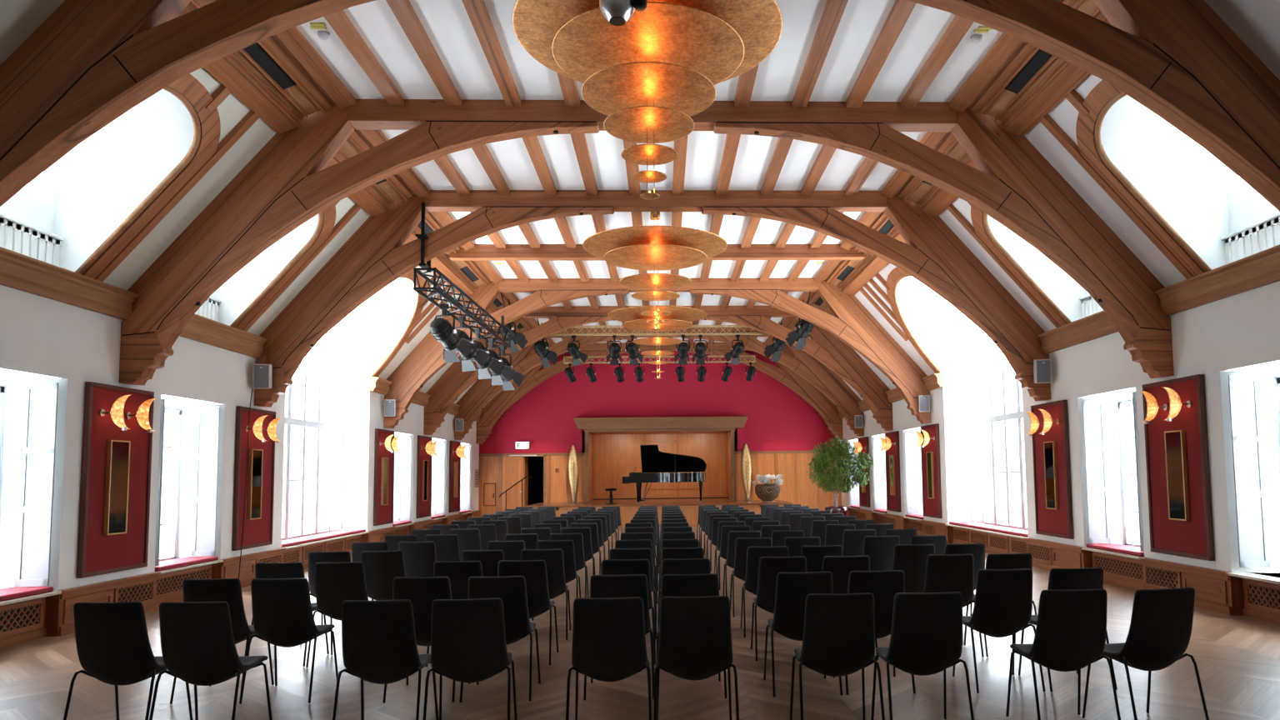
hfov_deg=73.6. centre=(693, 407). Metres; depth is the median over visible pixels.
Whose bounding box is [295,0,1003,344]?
ceiling
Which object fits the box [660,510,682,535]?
padded chair
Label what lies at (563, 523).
padded chair
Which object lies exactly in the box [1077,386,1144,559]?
window
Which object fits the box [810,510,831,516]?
padded chair
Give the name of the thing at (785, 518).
padded chair
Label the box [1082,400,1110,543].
shutter
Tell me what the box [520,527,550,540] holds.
padded chair
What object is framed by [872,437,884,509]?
shutter
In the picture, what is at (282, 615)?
padded chair
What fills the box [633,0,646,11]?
light
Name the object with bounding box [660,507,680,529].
padded chair
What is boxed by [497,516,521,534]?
padded chair
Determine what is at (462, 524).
padded chair
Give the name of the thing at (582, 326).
bar
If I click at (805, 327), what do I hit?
spotlight
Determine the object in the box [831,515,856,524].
padded chair
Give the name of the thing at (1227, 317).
wall
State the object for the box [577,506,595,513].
padded chair
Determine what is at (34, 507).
window pane
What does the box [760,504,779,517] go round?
padded chair
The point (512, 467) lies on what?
door
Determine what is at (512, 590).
padded chair
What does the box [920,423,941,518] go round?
wall panel
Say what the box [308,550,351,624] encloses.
padded chair
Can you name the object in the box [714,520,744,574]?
padded chair
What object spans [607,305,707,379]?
chandelier
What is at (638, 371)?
spotlight
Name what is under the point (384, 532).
air vent
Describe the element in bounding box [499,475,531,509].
stair handrail
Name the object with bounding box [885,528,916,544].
padded chair
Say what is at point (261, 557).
air vent
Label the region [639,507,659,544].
padded chair
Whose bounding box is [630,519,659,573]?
padded chair
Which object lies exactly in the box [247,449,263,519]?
wall mirror
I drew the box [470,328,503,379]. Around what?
spotlight
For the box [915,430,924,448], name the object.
wall lamp
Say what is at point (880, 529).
padded chair
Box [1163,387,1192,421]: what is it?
wall lamp
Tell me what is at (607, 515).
padded chair
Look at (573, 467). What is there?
leaf sculpture
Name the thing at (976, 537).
air vent
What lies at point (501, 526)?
padded chair
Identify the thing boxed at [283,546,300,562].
air vent
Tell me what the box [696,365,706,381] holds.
spotlight
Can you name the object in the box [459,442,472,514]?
window
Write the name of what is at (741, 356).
bar
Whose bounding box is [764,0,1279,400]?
ceiling
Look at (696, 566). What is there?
padded chair
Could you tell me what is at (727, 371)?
spotlight
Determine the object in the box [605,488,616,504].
stool
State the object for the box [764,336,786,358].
spotlight
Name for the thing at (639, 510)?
padded chair
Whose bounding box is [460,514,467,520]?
air vent
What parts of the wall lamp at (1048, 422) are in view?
lamp shade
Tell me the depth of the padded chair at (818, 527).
12.49 m
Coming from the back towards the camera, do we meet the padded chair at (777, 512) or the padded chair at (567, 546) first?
the padded chair at (777, 512)
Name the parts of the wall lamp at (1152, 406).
lamp shade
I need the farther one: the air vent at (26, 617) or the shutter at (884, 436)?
the shutter at (884, 436)
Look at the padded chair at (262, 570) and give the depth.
7.03 m
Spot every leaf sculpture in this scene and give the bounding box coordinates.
[567,445,579,502]
[740,443,752,500]
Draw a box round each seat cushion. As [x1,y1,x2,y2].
[0,586,53,601]
[155,556,218,571]
[281,529,365,547]
[392,520,411,526]
[430,515,445,519]
[459,510,470,513]
[849,505,859,508]
[873,509,887,513]
[905,514,923,519]
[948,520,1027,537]
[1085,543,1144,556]
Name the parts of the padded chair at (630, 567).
leg, leg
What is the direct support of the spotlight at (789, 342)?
hanging from the pipe
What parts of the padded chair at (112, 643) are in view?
leg, leg, leg, leg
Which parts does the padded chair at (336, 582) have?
leg, leg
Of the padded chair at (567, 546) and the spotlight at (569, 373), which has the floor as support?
the padded chair at (567, 546)
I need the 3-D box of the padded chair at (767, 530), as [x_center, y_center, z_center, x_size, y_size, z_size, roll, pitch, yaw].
[1.100,2.011,11.631,0.485,0.843,0.519,-1,-4,-1]
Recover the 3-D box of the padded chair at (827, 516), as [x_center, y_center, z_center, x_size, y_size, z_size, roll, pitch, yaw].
[2.368,2.249,14.835,0.485,0.843,0.519,0,-5,-4]
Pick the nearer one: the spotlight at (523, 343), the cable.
the cable
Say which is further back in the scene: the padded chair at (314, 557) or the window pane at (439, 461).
the window pane at (439, 461)
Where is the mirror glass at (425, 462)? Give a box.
[424,460,427,499]
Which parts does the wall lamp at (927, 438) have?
lamp shade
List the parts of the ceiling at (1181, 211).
purlin moulding, purlin moulding, purlin moulding, purlin moulding, purlin moulding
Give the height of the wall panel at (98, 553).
2.032 m
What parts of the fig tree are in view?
pot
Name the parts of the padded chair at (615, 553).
leg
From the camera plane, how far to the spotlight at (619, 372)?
26.38 m
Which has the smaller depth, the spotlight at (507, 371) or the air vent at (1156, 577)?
the air vent at (1156, 577)
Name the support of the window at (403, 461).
in the wall at (55, 321)
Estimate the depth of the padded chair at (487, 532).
12.42 m
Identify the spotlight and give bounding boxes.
[430,303,474,363]
[454,315,489,371]
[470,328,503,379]
[485,337,514,385]
[497,345,524,390]
[500,320,525,348]
[503,322,527,352]
[534,337,557,364]
[535,337,558,368]
[565,363,576,382]
[566,335,588,365]
[585,363,597,382]
[606,335,621,364]
[614,363,624,382]
[625,335,643,364]
[634,363,644,382]
[674,335,690,364]
[675,365,685,381]
[692,335,708,364]
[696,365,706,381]
[720,362,731,381]
[724,334,744,364]
[745,362,755,381]
[763,336,785,361]
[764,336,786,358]
[785,319,810,349]
[787,317,814,346]
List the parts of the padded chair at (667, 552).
leg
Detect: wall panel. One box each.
[76,381,154,578]
[231,405,275,550]
[373,428,394,525]
[415,435,431,518]
[448,440,460,512]
[857,436,869,507]
[885,430,901,512]
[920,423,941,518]
[1030,400,1073,539]
[1141,374,1214,560]
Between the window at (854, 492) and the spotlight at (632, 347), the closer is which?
the spotlight at (632, 347)
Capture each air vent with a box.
[0,598,44,637]
[113,580,155,604]
[156,565,211,599]
[255,553,282,563]
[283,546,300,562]
[302,542,323,563]
[325,538,344,551]
[345,535,361,551]
[382,530,394,541]
[394,525,408,534]
[423,522,432,529]
[432,519,442,524]
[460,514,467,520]
[852,509,859,519]
[859,511,865,519]
[876,513,886,524]
[885,516,894,524]
[909,519,922,533]
[922,523,934,535]
[953,526,969,543]
[970,530,987,548]
[989,533,1009,553]
[1010,537,1026,553]
[1026,543,1052,564]
[1092,551,1143,583]
[1143,565,1181,589]
[1243,579,1279,614]
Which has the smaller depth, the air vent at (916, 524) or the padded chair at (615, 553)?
the padded chair at (615, 553)
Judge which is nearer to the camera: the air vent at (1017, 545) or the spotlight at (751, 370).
the air vent at (1017, 545)
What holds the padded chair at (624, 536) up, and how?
on the floor
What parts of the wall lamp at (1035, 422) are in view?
lamp shade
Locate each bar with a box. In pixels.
[550,325,769,335]
[563,340,755,364]
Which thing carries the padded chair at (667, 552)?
on the floor
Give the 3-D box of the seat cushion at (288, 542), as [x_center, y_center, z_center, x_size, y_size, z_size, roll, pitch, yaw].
[-6.793,2.348,15.444,0.415,0.054,3.800,0,-4,-2]
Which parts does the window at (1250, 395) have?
sill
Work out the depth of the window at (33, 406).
8.46 m
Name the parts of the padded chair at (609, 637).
leg, leg, leg, leg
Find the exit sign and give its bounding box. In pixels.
[515,441,529,449]
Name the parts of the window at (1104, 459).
sill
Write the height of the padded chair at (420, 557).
0.843 m
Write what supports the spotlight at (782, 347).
hanging from the pipe
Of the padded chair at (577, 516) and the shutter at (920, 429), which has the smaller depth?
the padded chair at (577, 516)
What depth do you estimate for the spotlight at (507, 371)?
17.36 m
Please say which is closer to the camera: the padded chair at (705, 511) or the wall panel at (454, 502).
the padded chair at (705, 511)
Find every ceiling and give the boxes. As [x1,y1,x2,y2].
[0,0,554,403]
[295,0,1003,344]
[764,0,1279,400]
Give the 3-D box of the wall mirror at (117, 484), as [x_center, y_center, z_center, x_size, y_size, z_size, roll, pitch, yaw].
[-6.313,0.871,9.340,0.049,1.021,0.330,0,-4,-2]
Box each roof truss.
[0,0,1279,211]
[118,99,1174,384]
[254,190,1050,407]
[383,277,930,428]
[423,305,893,434]
[454,327,864,439]
[475,342,843,444]
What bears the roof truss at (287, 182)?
hanging from the ceiling at (1181, 211)
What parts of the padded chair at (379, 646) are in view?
leg, leg, leg, leg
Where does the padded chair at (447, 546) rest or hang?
on the floor
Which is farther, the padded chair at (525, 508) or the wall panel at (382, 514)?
the padded chair at (525, 508)
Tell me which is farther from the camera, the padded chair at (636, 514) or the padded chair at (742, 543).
the padded chair at (636, 514)
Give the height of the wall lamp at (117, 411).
0.385 m
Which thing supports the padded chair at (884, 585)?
on the floor
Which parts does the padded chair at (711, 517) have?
leg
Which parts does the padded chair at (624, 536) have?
leg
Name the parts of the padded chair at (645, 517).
leg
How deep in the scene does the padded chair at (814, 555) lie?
8.10 m
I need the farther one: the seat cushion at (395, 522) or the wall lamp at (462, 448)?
the wall lamp at (462, 448)
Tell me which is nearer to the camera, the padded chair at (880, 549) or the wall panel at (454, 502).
the padded chair at (880, 549)
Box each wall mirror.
[103,440,130,534]
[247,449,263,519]
[380,457,388,504]
[421,460,428,500]
[453,461,458,497]
[860,458,865,492]
[889,455,895,494]
[926,451,934,498]
[1043,440,1059,509]
[1164,430,1189,520]
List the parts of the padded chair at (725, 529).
leg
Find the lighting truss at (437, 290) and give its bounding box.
[413,202,510,347]
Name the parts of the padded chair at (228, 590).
leg, leg, leg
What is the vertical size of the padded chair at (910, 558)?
0.843 m
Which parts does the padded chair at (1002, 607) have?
leg, leg, leg, leg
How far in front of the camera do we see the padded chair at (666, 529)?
11.30 m
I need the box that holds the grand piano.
[621,445,706,504]
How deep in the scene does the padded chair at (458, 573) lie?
6.97 m
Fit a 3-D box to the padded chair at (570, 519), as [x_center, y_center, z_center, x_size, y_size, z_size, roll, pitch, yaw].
[-2.224,2.289,14.704,0.485,0.843,0.519,0,-4,-3]
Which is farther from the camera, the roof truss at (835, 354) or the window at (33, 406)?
the roof truss at (835, 354)
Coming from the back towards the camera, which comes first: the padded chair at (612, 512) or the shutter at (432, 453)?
the shutter at (432, 453)
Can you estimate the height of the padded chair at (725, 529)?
0.843 m
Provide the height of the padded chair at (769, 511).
0.843 m
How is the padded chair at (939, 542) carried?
on the floor
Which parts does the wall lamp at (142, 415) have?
lamp shade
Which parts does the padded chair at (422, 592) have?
leg, leg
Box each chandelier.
[512,0,782,199]
[582,211,727,330]
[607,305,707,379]
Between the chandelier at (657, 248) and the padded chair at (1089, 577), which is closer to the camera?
the padded chair at (1089, 577)
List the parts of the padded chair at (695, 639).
leg, leg, leg, leg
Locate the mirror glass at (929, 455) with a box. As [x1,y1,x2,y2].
[926,452,932,497]
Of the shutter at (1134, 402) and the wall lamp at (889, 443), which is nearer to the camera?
the shutter at (1134, 402)
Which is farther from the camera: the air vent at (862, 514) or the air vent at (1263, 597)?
the air vent at (862, 514)
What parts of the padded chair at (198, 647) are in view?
leg, leg, leg, leg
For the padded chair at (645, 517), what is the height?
0.843 m
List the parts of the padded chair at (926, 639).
leg, leg, leg, leg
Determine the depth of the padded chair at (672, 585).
5.89 m
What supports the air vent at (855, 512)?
in the wall at (1227, 317)
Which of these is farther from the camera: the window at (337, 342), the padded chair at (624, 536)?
the window at (337, 342)
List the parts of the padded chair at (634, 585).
leg, leg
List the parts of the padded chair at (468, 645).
leg, leg, leg, leg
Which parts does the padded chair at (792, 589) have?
leg, leg, leg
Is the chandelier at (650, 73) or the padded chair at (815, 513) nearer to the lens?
the chandelier at (650, 73)
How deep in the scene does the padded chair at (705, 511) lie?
16.75 m
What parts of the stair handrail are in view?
rail, post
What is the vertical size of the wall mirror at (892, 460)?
1.021 m
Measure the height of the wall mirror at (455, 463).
1.021 m
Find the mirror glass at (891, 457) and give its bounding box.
[890,455,893,494]
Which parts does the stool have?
seat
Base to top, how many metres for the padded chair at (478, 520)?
0.843 m
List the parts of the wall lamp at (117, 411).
lamp shade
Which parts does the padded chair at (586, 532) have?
leg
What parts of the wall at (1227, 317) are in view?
dado frame, dado frame, dado frame, dado frame, dado frame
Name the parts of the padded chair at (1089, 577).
leg, leg, leg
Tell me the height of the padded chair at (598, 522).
0.843 m
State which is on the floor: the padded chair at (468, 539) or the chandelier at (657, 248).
the padded chair at (468, 539)
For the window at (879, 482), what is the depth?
24.16 m
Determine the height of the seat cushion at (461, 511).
0.054 m
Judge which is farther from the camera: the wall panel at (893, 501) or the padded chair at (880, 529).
the wall panel at (893, 501)
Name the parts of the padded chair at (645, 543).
leg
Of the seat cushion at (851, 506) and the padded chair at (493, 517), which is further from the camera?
the seat cushion at (851, 506)
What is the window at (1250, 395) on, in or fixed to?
in the wall at (1227, 317)
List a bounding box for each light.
[599,0,634,25]
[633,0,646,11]
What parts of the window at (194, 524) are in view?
sill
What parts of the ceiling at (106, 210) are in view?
purlin moulding, purlin moulding, purlin moulding, purlin moulding, purlin moulding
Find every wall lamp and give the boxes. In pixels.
[99,395,129,430]
[125,398,155,432]
[245,415,269,442]
[261,417,281,443]
[379,434,394,452]
[390,435,399,453]
[420,440,432,455]
[430,440,439,456]
[452,445,464,458]
[455,445,466,459]
[851,441,858,453]
[854,440,865,454]
[878,436,886,451]
[884,436,895,451]
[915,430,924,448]
[920,430,934,447]
[1026,411,1044,435]
[1038,409,1059,434]
[1139,390,1168,424]
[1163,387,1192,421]
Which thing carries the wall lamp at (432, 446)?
attached to the wall panel at (423, 507)
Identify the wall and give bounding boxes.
[0,246,481,648]
[478,350,841,517]
[836,245,1279,624]
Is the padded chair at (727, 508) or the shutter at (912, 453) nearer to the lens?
the padded chair at (727, 508)
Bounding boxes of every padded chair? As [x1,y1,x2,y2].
[63,601,193,719]
[149,601,272,719]
[170,578,274,704]
[239,577,338,704]
[249,562,329,666]
[305,561,369,667]
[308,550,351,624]
[332,599,439,719]
[351,541,389,561]
[360,550,405,600]
[382,576,470,703]
[384,535,417,550]
[398,541,436,577]
[410,529,441,541]
[422,598,517,719]
[425,534,460,561]
[425,560,482,666]
[431,524,459,534]
[450,520,475,529]
[450,528,481,561]
[459,575,540,702]
[461,550,504,576]
[467,516,490,524]
[468,524,496,549]
[481,520,508,540]
[482,514,504,520]
[487,540,524,560]
[495,510,514,516]
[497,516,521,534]
[497,560,559,664]
[505,509,523,514]
[505,533,538,549]
[510,513,532,528]
[515,506,533,510]
[519,510,539,528]
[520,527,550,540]
[520,549,571,639]
[528,508,548,523]
[531,540,580,620]
[534,523,561,533]
[538,506,555,519]
[542,520,568,527]
[550,533,589,598]
[551,516,575,527]
[560,513,582,523]
[560,527,594,574]
[565,596,651,719]
[566,510,587,519]
[570,522,601,574]
[572,508,590,515]
[576,519,605,559]
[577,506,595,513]
[583,515,609,559]
[583,574,654,700]
[588,513,612,548]
[594,510,617,539]
[597,508,619,539]
[600,559,655,664]
[602,506,622,532]
[609,548,656,639]
[615,539,656,609]
[620,532,657,604]
[625,522,654,576]
[625,526,658,591]
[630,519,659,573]
[632,515,659,564]
[634,513,659,543]
[636,510,659,537]
[637,509,659,532]
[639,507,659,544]
[640,505,659,542]
[653,595,739,719]
[656,573,727,698]
[657,558,710,632]
[658,539,699,590]
[658,547,704,608]
[659,515,684,545]
[659,518,686,550]
[659,522,689,567]
[659,531,694,577]
[660,505,679,526]
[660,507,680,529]
[660,509,681,532]
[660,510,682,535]
[660,513,683,539]
[660,526,692,565]
[696,505,716,539]
[699,507,719,547]
[700,509,722,547]
[703,511,727,558]
[705,514,732,558]
[710,517,737,571]
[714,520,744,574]
[717,525,750,589]
[721,505,739,511]
[722,530,760,595]
[725,506,744,514]
[729,509,749,517]
[730,537,772,617]
[733,511,754,521]
[740,514,762,523]
[740,545,789,637]
[745,517,770,530]
[750,555,806,660]
[752,520,779,531]
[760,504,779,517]
[760,525,790,538]
[763,571,842,697]
[765,506,784,520]
[771,530,804,546]
[773,508,793,524]
[780,510,802,524]
[784,504,800,508]
[784,536,820,556]
[789,513,812,530]
[789,592,884,719]
[790,505,809,510]
[800,508,819,513]
[800,516,824,536]
[800,545,843,572]
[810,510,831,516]
[810,520,839,545]
[820,513,844,519]
[821,555,879,659]
[825,524,855,545]
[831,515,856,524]
[832,570,915,694]
[842,529,875,556]
[847,519,874,529]
[862,535,899,570]
[865,523,894,535]
[870,591,974,719]
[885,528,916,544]
[892,544,934,592]
[910,535,946,554]
[923,554,984,657]
[945,543,985,615]
[952,568,1045,693]
[963,553,1036,657]
[1005,589,1120,719]
[1018,567,1117,691]
[1081,587,1209,719]
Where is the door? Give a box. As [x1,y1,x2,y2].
[499,454,546,511]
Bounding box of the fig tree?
[806,435,873,515]
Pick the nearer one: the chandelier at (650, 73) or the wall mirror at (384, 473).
the chandelier at (650, 73)
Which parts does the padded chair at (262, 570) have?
leg, leg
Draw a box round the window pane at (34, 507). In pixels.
[14,382,58,586]
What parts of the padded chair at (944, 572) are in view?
leg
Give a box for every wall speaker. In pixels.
[252,364,272,389]
[384,399,395,416]
[455,418,463,431]
[854,415,863,427]
[918,395,929,411]
[1033,359,1051,383]
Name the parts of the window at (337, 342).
sill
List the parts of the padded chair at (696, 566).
leg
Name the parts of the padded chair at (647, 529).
leg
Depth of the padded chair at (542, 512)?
18.16 m
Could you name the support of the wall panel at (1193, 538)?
attached to the wall at (1227, 317)
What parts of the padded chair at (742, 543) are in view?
leg, leg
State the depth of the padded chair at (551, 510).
19.35 m
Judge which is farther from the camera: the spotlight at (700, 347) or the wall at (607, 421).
the wall at (607, 421)
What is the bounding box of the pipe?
[500,292,509,308]
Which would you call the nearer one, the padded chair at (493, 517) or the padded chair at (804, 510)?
the padded chair at (493, 517)
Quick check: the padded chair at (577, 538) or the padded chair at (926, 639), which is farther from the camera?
the padded chair at (577, 538)
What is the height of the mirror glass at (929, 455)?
0.989 m
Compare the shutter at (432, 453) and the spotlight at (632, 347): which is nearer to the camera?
the shutter at (432, 453)
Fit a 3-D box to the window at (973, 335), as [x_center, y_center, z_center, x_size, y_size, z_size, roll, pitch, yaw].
[5.631,-0.122,16.107,0.625,4.874,4.117,0,-4,-2]
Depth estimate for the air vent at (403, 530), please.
20.04 m
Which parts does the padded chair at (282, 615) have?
leg, leg, leg, leg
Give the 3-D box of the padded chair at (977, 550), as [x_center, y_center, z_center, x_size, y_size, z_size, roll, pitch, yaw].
[2.585,1.738,8.365,0.485,0.843,0.519,0,-5,-5]
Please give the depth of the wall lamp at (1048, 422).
12.73 m
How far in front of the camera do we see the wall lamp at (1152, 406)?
10.01 m
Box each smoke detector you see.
[310,22,329,39]
[494,262,501,267]
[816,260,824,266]
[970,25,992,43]
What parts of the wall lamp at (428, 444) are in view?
lamp shade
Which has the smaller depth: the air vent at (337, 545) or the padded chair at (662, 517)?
the padded chair at (662, 517)
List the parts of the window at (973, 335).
sill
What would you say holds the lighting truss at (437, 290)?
hanging from the roof truss at (375, 256)
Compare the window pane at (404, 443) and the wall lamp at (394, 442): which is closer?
the wall lamp at (394, 442)
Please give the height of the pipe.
0.439 m
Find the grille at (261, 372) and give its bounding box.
[254,365,269,387]
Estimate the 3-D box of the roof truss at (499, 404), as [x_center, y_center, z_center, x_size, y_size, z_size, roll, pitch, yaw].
[-1.096,-0.511,28.163,12.000,3.295,0.226,0,-4,-2]
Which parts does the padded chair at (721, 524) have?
leg, leg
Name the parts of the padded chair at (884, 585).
leg, leg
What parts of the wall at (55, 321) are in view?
dado frame, dado frame, dado frame, dado frame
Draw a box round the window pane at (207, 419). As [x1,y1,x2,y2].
[190,407,219,556]
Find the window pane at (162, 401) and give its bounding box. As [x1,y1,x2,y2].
[155,399,164,565]
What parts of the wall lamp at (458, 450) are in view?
lamp shade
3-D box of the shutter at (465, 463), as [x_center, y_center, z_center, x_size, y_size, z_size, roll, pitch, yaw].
[-7.186,2.198,26.784,0.283,2.010,0.027,1,-5,-15]
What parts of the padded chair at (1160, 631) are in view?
leg, leg, leg, leg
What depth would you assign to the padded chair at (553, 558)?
8.05 m
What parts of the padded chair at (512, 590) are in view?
leg, leg, leg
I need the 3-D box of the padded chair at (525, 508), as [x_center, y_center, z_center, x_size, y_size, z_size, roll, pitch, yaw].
[-3.857,2.688,19.551,0.485,0.843,0.519,0,-4,-3]
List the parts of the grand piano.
leg, leg, lid, leg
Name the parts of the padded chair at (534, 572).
leg, leg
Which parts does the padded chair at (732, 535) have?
leg, leg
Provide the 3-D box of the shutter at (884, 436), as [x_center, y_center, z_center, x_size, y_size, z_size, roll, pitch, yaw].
[5.283,1.758,22.923,0.283,2.010,0.027,1,-5,-15]
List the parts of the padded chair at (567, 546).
leg, leg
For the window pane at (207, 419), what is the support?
attached to the window at (194, 524)
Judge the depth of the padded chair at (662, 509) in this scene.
17.23 m
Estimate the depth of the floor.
6.20 m
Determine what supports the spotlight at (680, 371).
hanging from the bar at (741, 356)
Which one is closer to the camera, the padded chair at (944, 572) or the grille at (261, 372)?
the padded chair at (944, 572)
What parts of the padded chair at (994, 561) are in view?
leg, leg, leg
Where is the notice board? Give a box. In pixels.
[474,469,479,487]
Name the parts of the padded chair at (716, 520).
leg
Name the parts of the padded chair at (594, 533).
leg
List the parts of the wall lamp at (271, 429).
lamp shade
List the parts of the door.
open door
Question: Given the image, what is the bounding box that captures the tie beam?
[449,244,864,260]
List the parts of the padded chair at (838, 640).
leg, leg, leg, leg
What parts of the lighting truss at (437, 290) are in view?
clamp plate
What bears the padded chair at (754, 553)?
on the floor
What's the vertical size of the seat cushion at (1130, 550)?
0.054 m
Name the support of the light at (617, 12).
hanging from the ceiling at (854, 52)
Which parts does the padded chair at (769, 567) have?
leg, leg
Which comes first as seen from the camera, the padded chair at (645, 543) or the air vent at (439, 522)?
the padded chair at (645, 543)
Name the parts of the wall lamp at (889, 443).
lamp shade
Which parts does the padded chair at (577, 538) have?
leg, leg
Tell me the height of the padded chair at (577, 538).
0.843 m
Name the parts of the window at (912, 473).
sill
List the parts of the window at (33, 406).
sill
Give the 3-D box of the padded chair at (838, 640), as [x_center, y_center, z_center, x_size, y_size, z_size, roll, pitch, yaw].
[0.831,1.499,5.066,0.485,0.843,0.519,0,-4,-2]
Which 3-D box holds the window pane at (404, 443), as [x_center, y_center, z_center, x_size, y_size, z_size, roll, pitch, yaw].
[-6.956,1.704,20.527,0.283,2.010,0.027,1,-5,-15]
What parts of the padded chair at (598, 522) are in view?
leg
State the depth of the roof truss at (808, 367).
25.26 m
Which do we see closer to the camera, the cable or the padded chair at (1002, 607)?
the padded chair at (1002, 607)
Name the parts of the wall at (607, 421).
wainscot rail, recess architrave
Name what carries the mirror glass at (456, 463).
attached to the wall mirror at (455, 463)
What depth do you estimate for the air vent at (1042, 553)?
13.39 m
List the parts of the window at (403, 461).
sill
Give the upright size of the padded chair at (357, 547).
0.843 m
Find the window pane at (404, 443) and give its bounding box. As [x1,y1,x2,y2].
[397,436,411,520]
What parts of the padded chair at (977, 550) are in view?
leg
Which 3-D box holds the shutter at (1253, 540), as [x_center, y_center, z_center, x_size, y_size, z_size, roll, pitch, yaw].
[5.799,0.652,8.915,0.283,2.010,0.027,-2,-5,11]
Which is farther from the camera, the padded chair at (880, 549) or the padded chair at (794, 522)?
the padded chair at (794, 522)
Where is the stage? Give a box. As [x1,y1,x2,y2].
[525,498,792,527]
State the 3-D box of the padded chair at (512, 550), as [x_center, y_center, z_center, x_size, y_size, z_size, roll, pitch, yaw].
[-2.023,1.866,9.345,0.485,0.843,0.519,0,-5,-4]
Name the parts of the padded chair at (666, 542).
leg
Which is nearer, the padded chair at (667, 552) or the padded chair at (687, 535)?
the padded chair at (667, 552)
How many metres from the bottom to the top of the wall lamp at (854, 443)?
0.385 m
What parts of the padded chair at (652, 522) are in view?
leg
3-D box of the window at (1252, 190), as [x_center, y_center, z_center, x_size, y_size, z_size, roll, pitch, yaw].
[5.918,-2.533,8.549,0.060,0.800,1.120,0,-4,-2]
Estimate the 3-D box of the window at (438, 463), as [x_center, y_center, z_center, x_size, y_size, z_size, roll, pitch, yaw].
[-7.178,1.929,23.072,0.665,2.156,1.512,0,-4,-2]
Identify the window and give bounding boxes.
[0,368,67,605]
[14,177,36,195]
[155,394,224,574]
[281,322,369,549]
[392,431,414,527]
[430,438,447,519]
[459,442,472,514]
[847,439,859,509]
[870,433,887,514]
[902,426,923,520]
[945,320,1027,539]
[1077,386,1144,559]
[1220,360,1279,584]
[1245,181,1263,197]
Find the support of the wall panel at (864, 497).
attached to the wall at (1227, 317)
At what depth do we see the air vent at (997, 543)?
15.39 m
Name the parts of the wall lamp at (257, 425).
lamp shade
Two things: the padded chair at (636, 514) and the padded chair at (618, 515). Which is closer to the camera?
the padded chair at (636, 514)
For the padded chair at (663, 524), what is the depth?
12.31 m
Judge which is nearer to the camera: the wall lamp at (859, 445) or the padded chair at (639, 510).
the padded chair at (639, 510)
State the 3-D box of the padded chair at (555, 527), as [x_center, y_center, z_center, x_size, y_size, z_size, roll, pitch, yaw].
[-2.132,2.123,12.601,0.485,0.843,0.519,0,-4,-2]
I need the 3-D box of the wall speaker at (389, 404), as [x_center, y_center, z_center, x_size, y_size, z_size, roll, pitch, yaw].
[-6.555,0.004,18.408,0.230,0.378,0.280,1,-5,-16]
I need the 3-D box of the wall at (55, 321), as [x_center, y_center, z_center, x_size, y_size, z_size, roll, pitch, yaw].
[-6.763,0.856,13.581,0.800,3.630,29.710,0,-4,-2]
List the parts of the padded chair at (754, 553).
leg, leg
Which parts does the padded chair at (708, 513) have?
leg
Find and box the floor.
[0,526,1279,719]
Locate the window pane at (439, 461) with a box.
[433,441,444,514]
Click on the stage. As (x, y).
(689, 507)
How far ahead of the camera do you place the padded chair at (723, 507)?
19.02 m
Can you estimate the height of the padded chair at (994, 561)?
0.843 m
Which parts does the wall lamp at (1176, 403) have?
lamp shade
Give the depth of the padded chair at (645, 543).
9.09 m
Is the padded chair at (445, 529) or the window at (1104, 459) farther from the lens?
the padded chair at (445, 529)
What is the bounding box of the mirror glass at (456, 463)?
[455,462,457,496]
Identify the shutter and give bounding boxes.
[392,435,394,523]
[430,453,432,516]
[460,445,469,509]
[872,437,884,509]
[884,435,887,510]
[904,431,919,514]
[920,429,923,516]
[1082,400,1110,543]
[1132,391,1144,551]
[1228,374,1270,567]
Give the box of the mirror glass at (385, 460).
[383,458,388,504]
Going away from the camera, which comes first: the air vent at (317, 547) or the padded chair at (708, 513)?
the air vent at (317, 547)
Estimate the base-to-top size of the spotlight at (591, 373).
0.591 m
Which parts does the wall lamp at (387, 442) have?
lamp shade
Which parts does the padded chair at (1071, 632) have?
leg, leg, leg, leg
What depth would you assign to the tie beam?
16.20 m
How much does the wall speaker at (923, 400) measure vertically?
0.378 m
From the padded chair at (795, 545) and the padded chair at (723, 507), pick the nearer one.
the padded chair at (795, 545)
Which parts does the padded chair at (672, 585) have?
leg, leg, leg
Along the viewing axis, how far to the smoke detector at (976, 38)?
8.47 m
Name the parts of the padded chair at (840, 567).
leg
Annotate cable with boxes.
[238,388,252,579]
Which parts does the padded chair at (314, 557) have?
leg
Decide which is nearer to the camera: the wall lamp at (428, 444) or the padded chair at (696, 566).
the padded chair at (696, 566)
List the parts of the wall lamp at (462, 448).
lamp shade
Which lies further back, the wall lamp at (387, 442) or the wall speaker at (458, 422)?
the wall speaker at (458, 422)
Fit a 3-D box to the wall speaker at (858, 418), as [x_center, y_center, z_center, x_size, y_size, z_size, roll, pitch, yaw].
[4.854,0.406,25.131,0.230,0.378,0.280,-2,-5,12]
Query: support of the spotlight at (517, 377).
hanging from the lighting truss at (437, 290)
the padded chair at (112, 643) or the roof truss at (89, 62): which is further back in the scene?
the roof truss at (89, 62)
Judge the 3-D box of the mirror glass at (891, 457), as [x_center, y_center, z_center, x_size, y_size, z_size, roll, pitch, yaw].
[5.094,1.731,21.889,0.041,0.989,0.298,0,-4,-2]
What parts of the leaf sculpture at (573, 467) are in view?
dark blade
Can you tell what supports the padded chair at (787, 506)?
on the floor
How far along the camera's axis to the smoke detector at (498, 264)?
17.57 m
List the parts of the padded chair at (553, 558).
leg, leg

